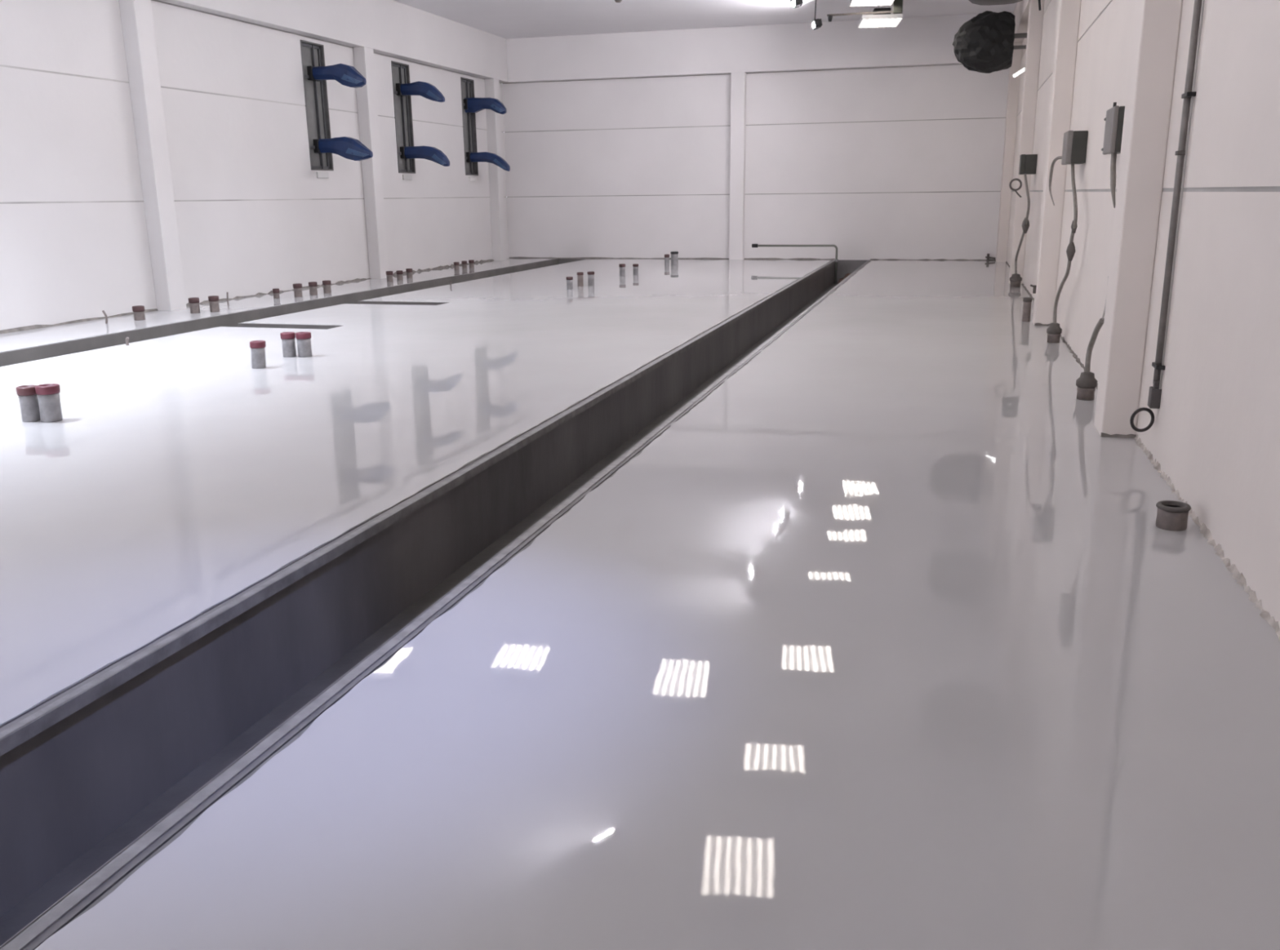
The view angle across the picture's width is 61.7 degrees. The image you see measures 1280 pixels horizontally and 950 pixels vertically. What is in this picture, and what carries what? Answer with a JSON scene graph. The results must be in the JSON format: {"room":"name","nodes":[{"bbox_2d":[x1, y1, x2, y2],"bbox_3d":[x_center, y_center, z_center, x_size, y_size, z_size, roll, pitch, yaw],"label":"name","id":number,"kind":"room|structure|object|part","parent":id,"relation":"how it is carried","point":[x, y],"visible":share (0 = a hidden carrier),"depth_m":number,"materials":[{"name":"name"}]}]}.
{"room":"industrial hall","nodes":[
{"label":"industrial hall","id":0,"kind":"room"},
{"bbox_2d":[0,0,509,330],"bbox_3d":[-7.844,-4.793,14.221,0.300,5.509,30.530,3,15,15],"label":"wall","id":1,"kind":"structure","parent":0,"point":[253,215],"depth_m":16.91,"materials":[{"name":"paint"}]},
{"bbox_2d":[0,308,157,333],"bbox_3d":[-9.542,-0.456,8.415,0.058,0.051,16.670,3,15,15],"label":"baseboard","id":2,"kind":"structure","parent":1,"relation":"attached to","point":[33,326],"depth_m":14.35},
{"bbox_2d":[119,0,186,311],"bbox_3d":[-7.141,-4.674,15.751,0.250,4.472,0.360,3,15,15],"label":"trim","id":3,"kind":"structure","parent":1,"relation":"attached to","point":[136,15],"depth_m":15.64,"materials":[{"name":"paint"}]},
{"bbox_2d":[186,278,371,306],"bbox_3d":[-6.352,-3.329,19.277,0.064,0.057,5.970,3,15,15],"label":"baseboard","id":4,"kind":"structure","parent":1,"relation":"attached to","point":[356,279],"depth_m":18.81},
{"bbox_2d":[299,39,333,177],"bbox_3d":[-6.030,-6.760,19.927,0.155,2.395,0.760,3,15,15],"label":"wall rail","id":5,"kind":"object","parent":1,"relation":"in","point":[316,96],"depth_m":19.98,"materials":[{"name":"grey metal"}]},
{"bbox_3d":[-6.072,-6.830,19.920,0.010,2.195,0.700,3,15,15],"label":"pane","id":6,"kind":"part","parent":5,"relation":"part of","materials":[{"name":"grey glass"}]},
{"bbox_3d":[-5.968,-5.643,20.171,0.035,0.110,0.380,3,15,15],"label":"sill","id":7,"kind":"part","parent":5,"relation":"part of","materials":[{"name":"grey"}]},
{"bbox_2d":[306,63,366,88],"bbox_3d":[-5.550,-7.323,19.688,1.100,0.415,0.326,3,15,15],"label":"duct arm","id":8,"kind":"object","parent":5,"relation":"attached to","point":[347,75],"visible":1,"depth_m":19.55,"materials":[{"name":"blue plastic"}]},
{"bbox_2d":[313,136,373,160],"bbox_3d":[-5.521,-6.081,20.007,1.130,0.431,0.326,3,15,15],"label":"duct arm","id":9,"kind":"object","parent":5,"relation":"attached to","point":[348,148],"visible":1,"depth_m":19.87,"materials":[{"name":"blue plastic"}]},
{"bbox_2d":[158,0,508,83],"bbox_3d":[-7.618,-6.937,13.535,0.250,1.040,30.430,3,15,15],"label":"beam","id":10,"kind":"structure","parent":1,"relation":"attached to","point":[391,28],"depth_m":21.55,"materials":[{"name":"paint"}]},
{"bbox_2d":[352,46,388,279],"bbox_3d":[-5.414,-6.230,21.638,0.250,4.472,0.360,3,15,15],"label":"trim","id":11,"kind":"structure","parent":1,"relation":"attached to","point":[363,56],"depth_m":21.54,"materials":[{"name":"paint"}]},
{"bbox_2d":[391,60,415,179],"bbox_3d":[-5.114,-7.584,23.047,0.155,2.395,0.770,3,15,15],"label":"wall rail","id":12,"kind":"object","parent":1,"relation":"in","point":[400,71],"depth_m":23.12,"materials":[{"name":"grey metal"}]},
{"bbox_3d":[-5.156,-7.654,23.041,0.010,2.195,0.710,3,15,15],"label":"pane","id":13,"kind":"part","parent":12,"relation":"part of","materials":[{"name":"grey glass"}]},
{"bbox_3d":[-5.052,-6.468,23.292,0.035,0.110,0.390,3,15,15],"label":"sill","id":14,"kind":"part","parent":12,"relation":"part of","materials":[{"name":"grey"}]},
{"bbox_2d":[395,80,444,102],"bbox_3d":[-4.658,-8.147,22.818,1.050,0.431,0.300,3,15,15],"label":"duct arm","id":15,"kind":"object","parent":12,"relation":"attached to","point":[426,90],"visible":1,"depth_m":22.69,"materials":[{"name":"blue plastic"}]},
{"bbox_2d":[400,146,449,166],"bbox_3d":[-4.629,-6.878,23.145,1.080,0.431,0.300,3,15,15],"label":"duct arm","id":16,"kind":"object","parent":12,"relation":"attached to","point":[432,153],"visible":1,"depth_m":23.01,"materials":[{"name":"blue plastic"}]},
{"bbox_2d":[392,259,493,275],"bbox_3d":[-4.629,-4.885,25.150,0.062,0.066,5.940,3,15,15],"label":"baseboard","id":17,"kind":"structure","parent":1,"relation":"attached to","point":[481,260],"depth_m":25.05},
{"bbox_2d":[460,76,478,181],"bbox_3d":[-4.196,-8.411,26.177,0.155,2.395,0.740,3,15,15],"label":"wall rail","id":18,"kind":"object","parent":1,"relation":"in","point":[467,84],"depth_m":26.25,"materials":[{"name":"grey metal"}]},
{"bbox_3d":[-4.238,-8.481,26.171,0.010,2.195,0.680,3,15,15],"label":"pane","id":19,"kind":"part","parent":18,"relation":"part of","materials":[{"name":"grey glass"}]},
{"bbox_3d":[-4.134,-7.295,26.422,0.035,0.110,0.360,3,15,15],"label":"sill","id":20,"kind":"part","parent":18,"relation":"part of","materials":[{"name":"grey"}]},
{"bbox_2d":[463,97,506,114],"bbox_3d":[-3.739,-8.929,25.960,1.050,0.400,0.300,3,15,15],"label":"duct arm","id":21,"kind":"object","parent":18,"relation":"attached to","point":[471,104],"visible":1,"depth_m":25.85,"materials":[{"name":"blue plastic"}]},
{"bbox_2d":[466,151,510,171],"bbox_3d":[-3.715,-7.679,26.283,1.070,0.465,0.300,3,15,15],"label":"duct arm","id":22,"kind":"object","parent":18,"relation":"attached to","point":[487,157],"visible":0.99,"depth_m":26.16,"materials":[{"name":"blue plastic"}]},
{"bbox_2d":[484,78,506,260],"bbox_3d":[-3.694,-7.778,27.498,0.250,4.472,0.360,3,15,15],"label":"trim","id":23,"kind":"structure","parent":1,"relation":"attached to","point":[491,86],"depth_m":27.43,"materials":[{"name":"paint"}]},
{"bbox_2d":[0,257,1279,949],"bbox_3d":[-1.516,-1.355,13.381,13.325,0.900,30.730,3,15,15],"label":"floor","id":24,"kind":"structure","parent":0,"point":[882,642],"depth_m":4.03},
{"bbox_2d":[15,385,40,422],"bbox_3d":[-4.606,-0.538,8.090,0.145,0.265,0.145,3,15,15],"label":"pipe stub","id":25,"kind":"object","parent":24,"relation":"on","point":[27,395],"visible":0.88,"depth_m":8.04,"materials":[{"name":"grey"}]},
{"bbox_2d":[35,383,62,422],"bbox_3d":[-4.441,-0.541,8.073,0.164,0.275,0.163,3,15,15],"label":"pipe stub","id":26,"kind":"object","parent":24,"relation":"on","point":[48,394],"visible":1,"depth_m":8.02,"materials":[{"name":"grey plastic"}]},
{"bbox_2d":[102,310,107,323],"bbox_3d":[-7.237,-2.139,14.513,0.065,0.180,0.028,3,15,15],"label":"cable","id":27,"kind":"object","parent":24,"relation":"on","point":[103,311],"visible":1,"depth_m":14.50,"materials":[{"name":"grey plastic"}]},
{"bbox_2d":[125,337,128,345],"bbox_3d":[-5.870,-1.532,12.284,0.046,0.099,0.032,3,15,15],"label":"cable","id":28,"kind":"object","parent":24,"relation":"on","point":[126,338],"visible":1,"depth_m":12.28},
{"bbox_2d":[132,305,145,320],"bbox_3d":[-6.959,-2.249,14.897,0.158,0.193,0.158,3,15,15],"label":"pipe stub","id":29,"kind":"object","parent":24,"relation":"on","point":[138,311],"visible":1,"depth_m":14.85,"materials":[{"name":"grey plastic"}]},
{"bbox_2d":[188,297,199,313],"bbox_3d":[-6.529,-2.485,15.720,0.150,0.223,0.150,3,15,15],"label":"pipe stub","id":30,"kind":"object","parent":24,"relation":"on","point":[193,302],"visible":1,"depth_m":15.67,"materials":[{"name":"grey plastic"}]},
{"bbox_2d":[208,295,219,311],"bbox_3d":[-6.299,-2.530,15.866,0.150,0.233,0.150,3,15,15],"label":"pipe stub","id":31,"kind":"object","parent":24,"relation":"on","point":[213,300],"visible":1,"depth_m":15.81,"materials":[{"name":"grey plastic"}]},
{"bbox_2d":[226,292,229,305],"bbox_3d":[-6.480,-2.775,16.865,0.033,0.203,0.024,3,15,15],"label":"cable","id":32,"kind":"object","parent":24,"relation":"on","point":[227,292],"visible":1,"depth_m":16.86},
{"bbox_2d":[249,340,266,368],"bbox_3d":[-3.744,-1.182,10.527,0.157,0.263,0.150,3,15,15],"label":"pipe stub","id":33,"kind":"object","parent":24,"relation":"on","point":[257,347],"visible":1,"depth_m":10.48,"materials":[{"name":"grey plastic"}]},
{"bbox_2d":[272,288,279,298],"bbox_3d":[-6.074,-3.031,17.915,0.110,0.163,0.110,3,15,15],"label":"pipe stub","id":34,"kind":"object","parent":24,"relation":"on","point":[276,291],"visible":1,"depth_m":17.88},
{"bbox_2d":[280,332,296,357],"bbox_3d":[-3.687,-1.368,11.257,0.150,0.253,0.150,3,15,15],"label":"pipe stub","id":35,"kind":"object","parent":24,"relation":"on","point":[288,343],"visible":1,"depth_m":11.21,"materials":[{"name":"grey plastic"}]},
{"bbox_2d":[0,258,586,366],"bbox_3d":[-5.108,-1.635,14.189,2.510,0.674,30.410,3,15,15],"label":"channel","id":36,"kind":"object","parent":24,"relation":"in","point":[24,355],"visible":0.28,"depth_m":15.46,"materials":[{"name":"metal"}]},
{"bbox_2d":[293,283,302,297],"bbox_3d":[-5.781,-3.121,18.127,0.150,0.223,0.150,3,15,15],"label":"pipe stub","id":37,"kind":"object","parent":24,"relation":"on","point":[297,287],"visible":1,"depth_m":18.08,"materials":[{"name":"grey plastic"}]},
{"bbox_2d":[295,331,312,357],"bbox_3d":[-3.522,-1.369,11.251,0.158,0.253,0.158,3,15,15],"label":"pipe stub","id":38,"kind":"object","parent":24,"relation":"on","point":[303,338],"visible":1,"depth_m":11.20,"materials":[{"name":"grey plastic"}]},
{"bbox_2d":[308,281,317,295],"bbox_3d":[-5.623,-3.209,18.455,0.145,0.223,0.145,3,15,15],"label":"pipe stub","id":39,"kind":"object","parent":24,"relation":"on","point":[313,286],"visible":1,"depth_m":18.41,"materials":[{"name":"grey plastic"}]},
{"bbox_2d":[322,280,331,293],"bbox_3d":[-5.472,-3.289,18.756,0.145,0.223,0.145,3,15,15],"label":"pipe stub","id":40,"kind":"object","parent":24,"relation":"on","point":[326,284],"visible":1,"depth_m":18.71,"materials":[{"name":"grey plastic"}]},
{"bbox_2d":[386,271,393,281],"bbox_3d":[-4.963,-3.941,21.272,0.136,0.203,0.136,3,15,15],"label":"pipe stub","id":41,"kind":"object","parent":24,"relation":"on","point":[388,273],"visible":1,"depth_m":21.22,"materials":[{"name":"grey plastic"}]},
{"bbox_2d":[395,270,403,279],"bbox_3d":[-4.859,-4.043,21.699,0.132,0.183,0.132,3,15,15],"label":"pipe stub","id":42,"kind":"object","parent":24,"relation":"on","point":[399,273],"visible":1,"depth_m":21.66,"materials":[{"name":"grey plastic"}]},
{"bbox_2d":[405,268,412,278],"bbox_3d":[-4.756,-4.159,22.121,0.132,0.193,0.132,3,15,15],"label":"pipe stub","id":43,"kind":"object","parent":24,"relation":"on","point":[409,271],"visible":1,"depth_m":22.07,"materials":[{"name":"grey plastic"}]},
{"bbox_2d":[0,259,871,949],"bbox_3d":[1.106,-1.256,12.466,0.930,0.674,30.410,3,15,15],"label":"channel","id":44,"kind":"object","parent":24,"relation":"in","point":[76,793],"visible":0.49,"depth_m":4.64,"materials":[{"name":"metal"}]},
{"bbox_2d":[0,260,835,756],"bbox_3d":[0.702,-1.583,12.476,0.044,0.049,30.370,3,15,15],"label":"trim","id":45,"kind":"structure","parent":44,"relation":"attached to","point":[46,717],"depth_m":4.64,"materials":[{"name":"metal"}]},
{"bbox_2d":[0,259,870,949],"bbox_3d":[1.498,-1.534,12.256,0.051,0.049,30.370,3,15,15],"label":"trim","id":46,"kind":"structure","parent":44,"relation":"attached to","point":[71,900],"depth_m":3.34,"materials":[{"name":"metal"}]},
{"bbox_2d":[751,244,838,283],"bbox_3d":[3.734,-5.108,25.895,2.090,0.930,0.099,3,15,15],"label":"pipe","id":47,"kind":"object","parent":44,"relation":"attached to","point":[836,260],"visible":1,"depth_m":25.69,"materials":[{"name":"grey metal"}]},
{"bbox_2d":[837,273,850,284],"bbox_3d":[4.946,-4.561,25.166,0.578,0.373,1.811,3,15,15],"label":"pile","id":48,"kind":"object","parent":44,"relation":"on","point":[846,274],"visible":0.09,"depth_m":24.95,"materials":[{"name":"grey"}]},
{"bbox_2d":[453,262,459,270],"bbox_3d":[-4.195,-4.785,24.533,0.128,0.173,0.128,3,15,15],"label":"pipe stub","id":49,"kind":"object","parent":24,"relation":"on","point":[456,264],"visible":1,"depth_m":24.49,"materials":[{"name":"grey plastic"}]},
{"bbox_2d":[461,261,466,268],"bbox_3d":[-4.076,-4.882,24.902,0.128,0.173,0.128,3,15,15],"label":"pipe stub","id":50,"kind":"object","parent":24,"relation":"on","point":[464,263],"visible":1,"depth_m":24.86,"materials":[{"name":"grey plastic"}]},
{"bbox_2d":[468,259,474,267],"bbox_3d":[-3.965,-4.973,25.244,0.128,0.173,0.128,3,15,15],"label":"pipe stub","id":51,"kind":"object","parent":24,"relation":"on","point":[471,262],"visible":1,"depth_m":25.20,"materials":[{"name":"grey plastic"}]},
{"bbox_2d":[565,276,573,289],"bbox_3d":[-1.245,-3.396,18.982,0.121,0.223,0.121,3,15,15],"label":"pipe stub","id":52,"kind":"object","parent":24,"relation":"on","point":[569,279],"visible":1,"depth_m":18.94,"materials":[{"name":"grey plastic"}]},
{"bbox_2d":[577,271,583,286],"bbox_3d":[-1.093,-3.585,19.640,0.121,0.253,0.121,3,15,15],"label":"pipe stub","id":53,"kind":"object","parent":24,"relation":"on","point":[580,274],"visible":1,"depth_m":19.60,"materials":[{"name":"grey plastic"}]},
{"bbox_2d":[586,271,594,285],"bbox_3d":[-0.903,-3.626,19.788,0.132,0.253,0.132,3,15,15],"label":"pipe stub","id":54,"kind":"object","parent":24,"relation":"on","point":[591,273],"visible":1,"depth_m":19.74,"materials":[{"name":"grey plastic"}]},
{"bbox_2d":[618,263,625,275],"bbox_3d":[-0.364,-4.218,22.054,0.132,0.243,0.132,3,15,15],"label":"pipe stub","id":55,"kind":"object","parent":24,"relation":"on","point":[622,266],"visible":1,"depth_m":22.01,"materials":[{"name":"grey plastic"}]},
{"bbox_2d":[632,263,638,275],"bbox_3d":[-0.089,-4.270,22.282,0.121,0.223,0.121,3,15,15],"label":"pipe stub","id":56,"kind":"object","parent":24,"relation":"on","point":[635,266],"visible":1,"depth_m":22.24,"materials":[{"name":"grey metal"}]},
{"bbox_2d":[664,254,669,265],"bbox_3d":[0.638,-5.101,25.397,0.121,0.243,0.121,3,15,15],"label":"pipe stub","id":57,"kind":"object","parent":24,"relation":"on","point":[666,256],"visible":1,"depth_m":25.36,"materials":[{"name":"grey plastic"}]},
{"bbox_2d":[670,251,678,264],"bbox_3d":[0.819,-5.146,25.440,0.187,0.303,0.187,3,15,15],"label":"pipe stub","id":58,"kind":"object","parent":24,"relation":"on","point":[674,255],"visible":1,"depth_m":25.38,"materials":[{"name":"grey plastic"}]},
{"bbox_2d":[985,253,995,260],"bbox_3d":[8.366,-5.201,25.597,0.235,0.163,0.056,3,15,15],"label":"tap","id":59,"kind":"object","parent":24,"relation":"on","point":[988,257],"visible":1,"depth_m":25.59,"materials":[{"name":"grey metal"}]},
{"bbox_2d":[1008,173,1030,287],"bbox_3d":[6.224,-3.945,17.456,0.209,1.891,2.477,3,15,15],"label":"stub","id":60,"kind":"object","parent":24,"relation":"on","point":[1015,279],"visible":1,"depth_m":17.54,"materials":[{"name":"grey plastic"}]},
{"bbox_2d":[1022,297,1032,321],"bbox_3d":[4.888,-2.090,13.549,0.110,0.303,0.110,3,15,15],"label":"pipe stub","id":61,"kind":"object","parent":24,"relation":"on","point":[1027,303],"visible":1,"depth_m":13.51,"materials":[{"name":"grey plastic"}]},
{"bbox_2d":[1046,163,1077,342],"bbox_3d":[4.349,-2.225,10.957,0.158,1.885,1.284,3,15,15],"label":"stub","id":62,"kind":"object","parent":24,"relation":"on","point":[1054,331],"visible":1,"depth_m":10.80,"materials":[{"name":"grey plastic"}]},
{"bbox_2d":[1075,275,1108,400],"bbox_3d":[3.472,-1.038,8.208,0.158,0.994,0.566,3,15,15],"label":"stub","id":63,"kind":"object","parent":24,"relation":"on","point":[1086,384],"visible":0.9,"depth_m":8.42,"materials":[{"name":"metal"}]},
{"bbox_2d":[1155,500,1191,531],"bbox_3d":[2.599,0.200,5.236,0.154,0.118,0.154,3,15,15],"label":"pipe stub","id":64,"kind":"object","parent":24,"relation":"on","point":[1171,515],"visible":1,"depth_m":5.19,"materials":[{"name":"grey plastic"}]},
{"bbox_2d":[393,0,1017,39],"bbox_3d":[-1.624,-7.171,11.714,13.325,0.200,31.030,3,15,15],"label":"ceiling","id":65,"kind":"structure","parent":0,"point":[505,19],"depth_m":23.75,"materials":[{"name":"paint"}]},
{"bbox_2d":[792,0,803,8],"bbox_3d":[3.076,-9.320,20.901,0.181,0.384,0.261,-1,15,0],"label":"lamp","id":66,"kind":"object","parent":65,"relation":"hanging from","point":[796,3],"visible":0.98,"depth_m":20.82,"materials":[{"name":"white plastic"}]},
{"bbox_2d":[812,0,822,29],"bbox_3d":[3.692,-9.593,22.315,0.181,0.584,0.261,-1,15,0],"label":"lamp","id":67,"kind":"object","parent":65,"relation":"hanging from","point":[816,23],"visible":1,"depth_m":22.25,"materials":[{"name":"black plastic"}]},
{"bbox_2d":[826,0,902,22],"bbox_3d":[4.497,-9.402,21.462,1.480,0.540,0.120,3,15,15],"label":"track","id":68,"kind":"object","parent":65,"relation":"hanging from","point":[897,4],"visible":0.96,"depth_m":21.38,"materials":[{"name":"grey metal"}]},
{"bbox_3d":[3.845,-9.234,21.698,0.107,0.110,0.110,3,15,15],"label":"rail","id":69,"kind":"part","parent":68,"relation":"part of","materials":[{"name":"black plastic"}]},
{"bbox_3d":[4.450,-9.262,21.512,1.380,0.035,0.030,3,15,15],"label":"rail","id":70,"kind":"part","parent":68,"relation":"part of","materials":[{"name":"grey metal"}]},
{"bbox_3d":[5.122,-9.407,21.277,0.180,0.450,0.120,3,15,15],"label":"drop post","id":71,"kind":"part","parent":68,"relation":"part of","materials":[{"name":"grey metal"}]},
{"bbox_2d":[848,0,894,6],"bbox_3d":[4.528,-9.372,20.869,0.820,0.300,0.950,1,15,7],"label":"ceiling light","id":72,"kind":"object","parent":65,"relation":"hanging from","point":[852,2],"visible":1,"depth_m":21.19,"materials":[{"name":"white plastic"}]},
{"bbox_2d":[857,5,902,27],"bbox_3d":[4.969,-9.616,22.181,0.800,0.500,1.150,1,15,7],"label":"ceiling light","id":73,"kind":"object","parent":65,"relation":"hanging from","point":[880,20],"visible":0.96,"depth_m":21.99,"materials":[{"name":"white plastic"}]},
{"bbox_2d":[968,0,1040,10],"bbox_3d":[5.371,-7.541,15.770,1.137,1.288,0.745,3,15,15],"label":"heater","id":74,"kind":"object","parent":65,"relation":"hanging from","point":[975,2],"visible":1,"depth_m":16.01,"materials":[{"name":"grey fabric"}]},
{"bbox_2d":[502,63,1009,260],"bbox_3d":[2.605,-7.749,26.840,12.725,6.389,0.300,3,15,15],"label":"wall","id":75,"kind":"structure","parent":0,"point":[900,162],"depth_m":26.56,"materials":[{"name":"paint"}]},
{"bbox_2d":[509,257,835,259],"bbox_3d":[0.655,-5.623,27.807,8.705,0.036,0.031,3,15,15],"label":"baseboard","id":76,"kind":"structure","parent":75,"relation":"attached to","point":[509,257],"depth_m":27.66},
{"bbox_2d":[728,71,746,259],"bbox_3d":[2.425,-7.628,26.656,0.350,4.472,0.200,3,15,15],"label":"trim","id":77,"kind":"structure","parent":75,"relation":"attached to","point":[738,80],"depth_m":26.54,"materials":[{"name":"paint"}]},
{"bbox_2d":[506,11,1013,82],"bbox_3d":[2.524,-10.285,25.925,12.260,1.040,0.200,3,15,15],"label":"beam","id":78,"kind":"structure","parent":75,"relation":"attached to","point":[917,40],"depth_m":25.89,"materials":[{"name":"paint"}]},
{"bbox_2d":[870,258,995,260],"bbox_3d":[7.086,-5.231,26.026,2.945,0.033,0.028,3,15,15],"label":"baseboard","id":79,"kind":"structure","parent":75,"relation":"attached to","point":[870,259],"depth_m":25.98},
{"bbox_2d":[1006,0,1279,629],"bbox_3d":[4.686,-4.030,10.747,0.300,5.509,30.530,3,15,15],"label":"wall","id":80,"kind":"structure","parent":0,"point":[1215,432],"depth_m":5.43,"materials":[{"name":"paint"}]},
{"bbox_2d":[952,10,1026,73],"bbox_3d":[6.880,-8.479,21.008,1.465,1.152,1.107,3,15,15],"label":"heater","id":81,"kind":"object","parent":80,"relation":"attached to","point":[984,43],"visible":0.92,"depth_m":20.64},
{"bbox_2d":[995,42,1022,262],"bbox_3d":[8.501,-7.373,24.736,0.215,4.812,0.580,3,15,15],"label":"trim","id":82,"kind":"structure","parent":80,"relation":"attached to","point":[1013,82],"depth_m":24.49,"materials":[{"name":"paint"}]},
{"bbox_2d":[1013,67,1024,77],"bbox_3d":[7.277,-7.684,20.438,0.322,0.196,0.062,0,15,4],"label":"wall lamp","id":83,"kind":"object","parent":80,"relation":"attached to","point":[1022,70],"visible":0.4,"depth_m":20.43,"materials":[{"name":"white plastic"}]},
{"bbox_2d":[1005,261,1034,300],"bbox_3d":[6.839,-3.458,19.238,0.042,0.035,12.380,3,15,15],"label":"baseboard","id":84,"kind":"structure","parent":80,"relation":"attached to","point":[1022,284],"depth_m":17.90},
{"bbox_2d":[1013,0,1029,42],"bbox_3d":[4.398,-6.370,10.159,0.215,0.700,30.430,3,15,15],"label":"trim","id":85,"kind":"structure","parent":80,"relation":"attached to","point":[1020,12],"depth_m":21.47,"materials":[{"name":"paint"}]},
{"bbox_2d":[1008,0,1044,284],"bbox_3d":[6.722,-5.771,18.672,0.215,4.812,0.400,3,15,15],"label":"trim","id":86,"kind":"structure","parent":80,"relation":"attached to","point":[1035,21],"depth_m":18.41,"materials":[{"name":"paint"}]},
{"bbox_2d":[1018,154,1037,174],"bbox_3d":[6.347,-5.081,17.545,0.250,0.313,0.308,3,15,15],"label":"junction box","id":87,"kind":"object","parent":80,"relation":"attached to","point":[1028,162],"visible":1,"depth_m":17.41,"materials":[{"name":"black plastic"}]},
{"bbox_2d":[1008,177,1022,197],"bbox_3d":[6.135,-4.688,17.518,0.208,0.309,0.032,3,15,15],"label":"cable coil","id":88,"kind":"object","parent":87,"relation":"hanging from","point":[1015,179],"visible":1,"depth_m":17.50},
{"bbox_3d":[6.261,-5.086,17.569,0.070,0.313,0.308,3,15,15],"label":"box lid","id":89,"kind":"part","parent":87,"relation":"part of","materials":[{"name":"grey plastic"}]},
{"bbox_2d":[1030,284,1036,293],"bbox_3d":[4.866,-2.307,13.283,0.074,0.111,0.040,3,15,15],"label":"wall bracket","id":90,"kind":"object","parent":80,"relation":"attached to","point":[1034,286],"visible":1,"depth_m":13.27,"materials":[{"name":"grey metal"}]},
{"bbox_3d":[4.885,-2.300,13.279,0.035,0.100,0.040,3,15,15],"label":"plate","id":91,"kind":"part","parent":90,"relation":"part of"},
{"bbox_2d":[1034,322,1049,325],"bbox_3d":[4.946,-1.844,13.130,0.215,0.037,0.029,3,15,15],"label":"baseboard","id":92,"kind":"structure","parent":80,"relation":"attached to","point":[1037,323],"depth_m":13.14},
{"bbox_2d":[1032,0,1080,324],"bbox_3d":[4.976,-4.198,12.719,0.215,4.812,0.400,3,15,15],"label":"trim","id":93,"kind":"structure","parent":80,"relation":"attached to","point":[1068,11],"depth_m":12.67,"materials":[{"name":"paint"}]},
{"bbox_2d":[1048,130,1088,205],"bbox_3d":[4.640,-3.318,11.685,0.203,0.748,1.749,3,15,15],"label":"junction box","id":94,"kind":"object","parent":80,"relation":"attached to","point":[1074,143],"visible":0.99,"depth_m":10.84,"materials":[{"name":"grey plastic"}]},
{"bbox_3d":[4.400,-3.368,11.043,0.053,0.323,0.448,3,15,15],"label":"box lid","id":95,"kind":"part","parent":94,"relation":"part of","materials":[{"name":"grey plastic"}]},
{"bbox_2d":[1060,333,1097,389],"bbox_3d":[4.219,-1.099,10.309,0.042,0.035,6.020,3,15,15],"label":"baseboard","id":96,"kind":"structure","parent":80,"relation":"attached to","point":[1077,360],"depth_m":10.67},
{"bbox_2d":[1101,102,1124,208],"bbox_3d":[3.714,-2.495,8.376,0.122,0.783,0.845,3,15,15],"label":"junction box","id":97,"kind":"object","parent":80,"relation":"attached to","point":[1114,118],"visible":0.92,"depth_m":8.21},
{"bbox_3d":[3.688,-2.697,8.403,0.034,0.343,0.478,3,15,15],"label":"box lid","id":98,"kind":"part","parent":97,"relation":"part of","materials":[{"name":"grey plastic"}]},
{"bbox_2d":[1100,432,1136,438],"bbox_3d":[3.195,-0.264,7.161,0.215,0.030,0.025,3,15,15],"label":"baseboard","id":99,"kind":"structure","parent":80,"relation":"attached to","point":[1128,436],"depth_m":7.16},
{"bbox_2d":[1093,0,1182,435],"bbox_3d":[3.224,-2.620,6.748,0.215,4.812,0.400,3,15,15],"label":"column","id":100,"kind":"structure","parent":80,"relation":"attached to","point":[1156,23],"depth_m":6.83,"materials":[{"name":"paint"}]},
{"bbox_2d":[1129,380,1161,431],"bbox_3d":[3.040,-0.413,6.463,0.157,0.311,0.104,3,15,15],"label":"connector","id":101,"kind":"object","parent":80,"relation":"attached to","point":[1154,393],"visible":1,"depth_m":6.43,"materials":[{"name":"grey"}]},
{"bbox_2d":[1151,0,1204,389],"bbox_3d":[3.074,-2.436,5.935,0.048,3.950,0.155,3,15,15],"label":"conduit","id":102,"kind":"object","parent":80,"relation":"attached to","point":[1188,95],"visible":1,"depth_m":6.15,"materials":[{"name":"silver metal"}]},
{"bbox_2d":[1133,434,1279,641],"bbox_3d":[1.843,1.038,2.206,0.039,0.042,10.600,3,15,15],"label":"baseboard","id":103,"kind":"structure","parent":80,"relation":"attached to","point":[1241,580],"depth_m":4.84,"materials":[{"name":"paint"}]}
]}

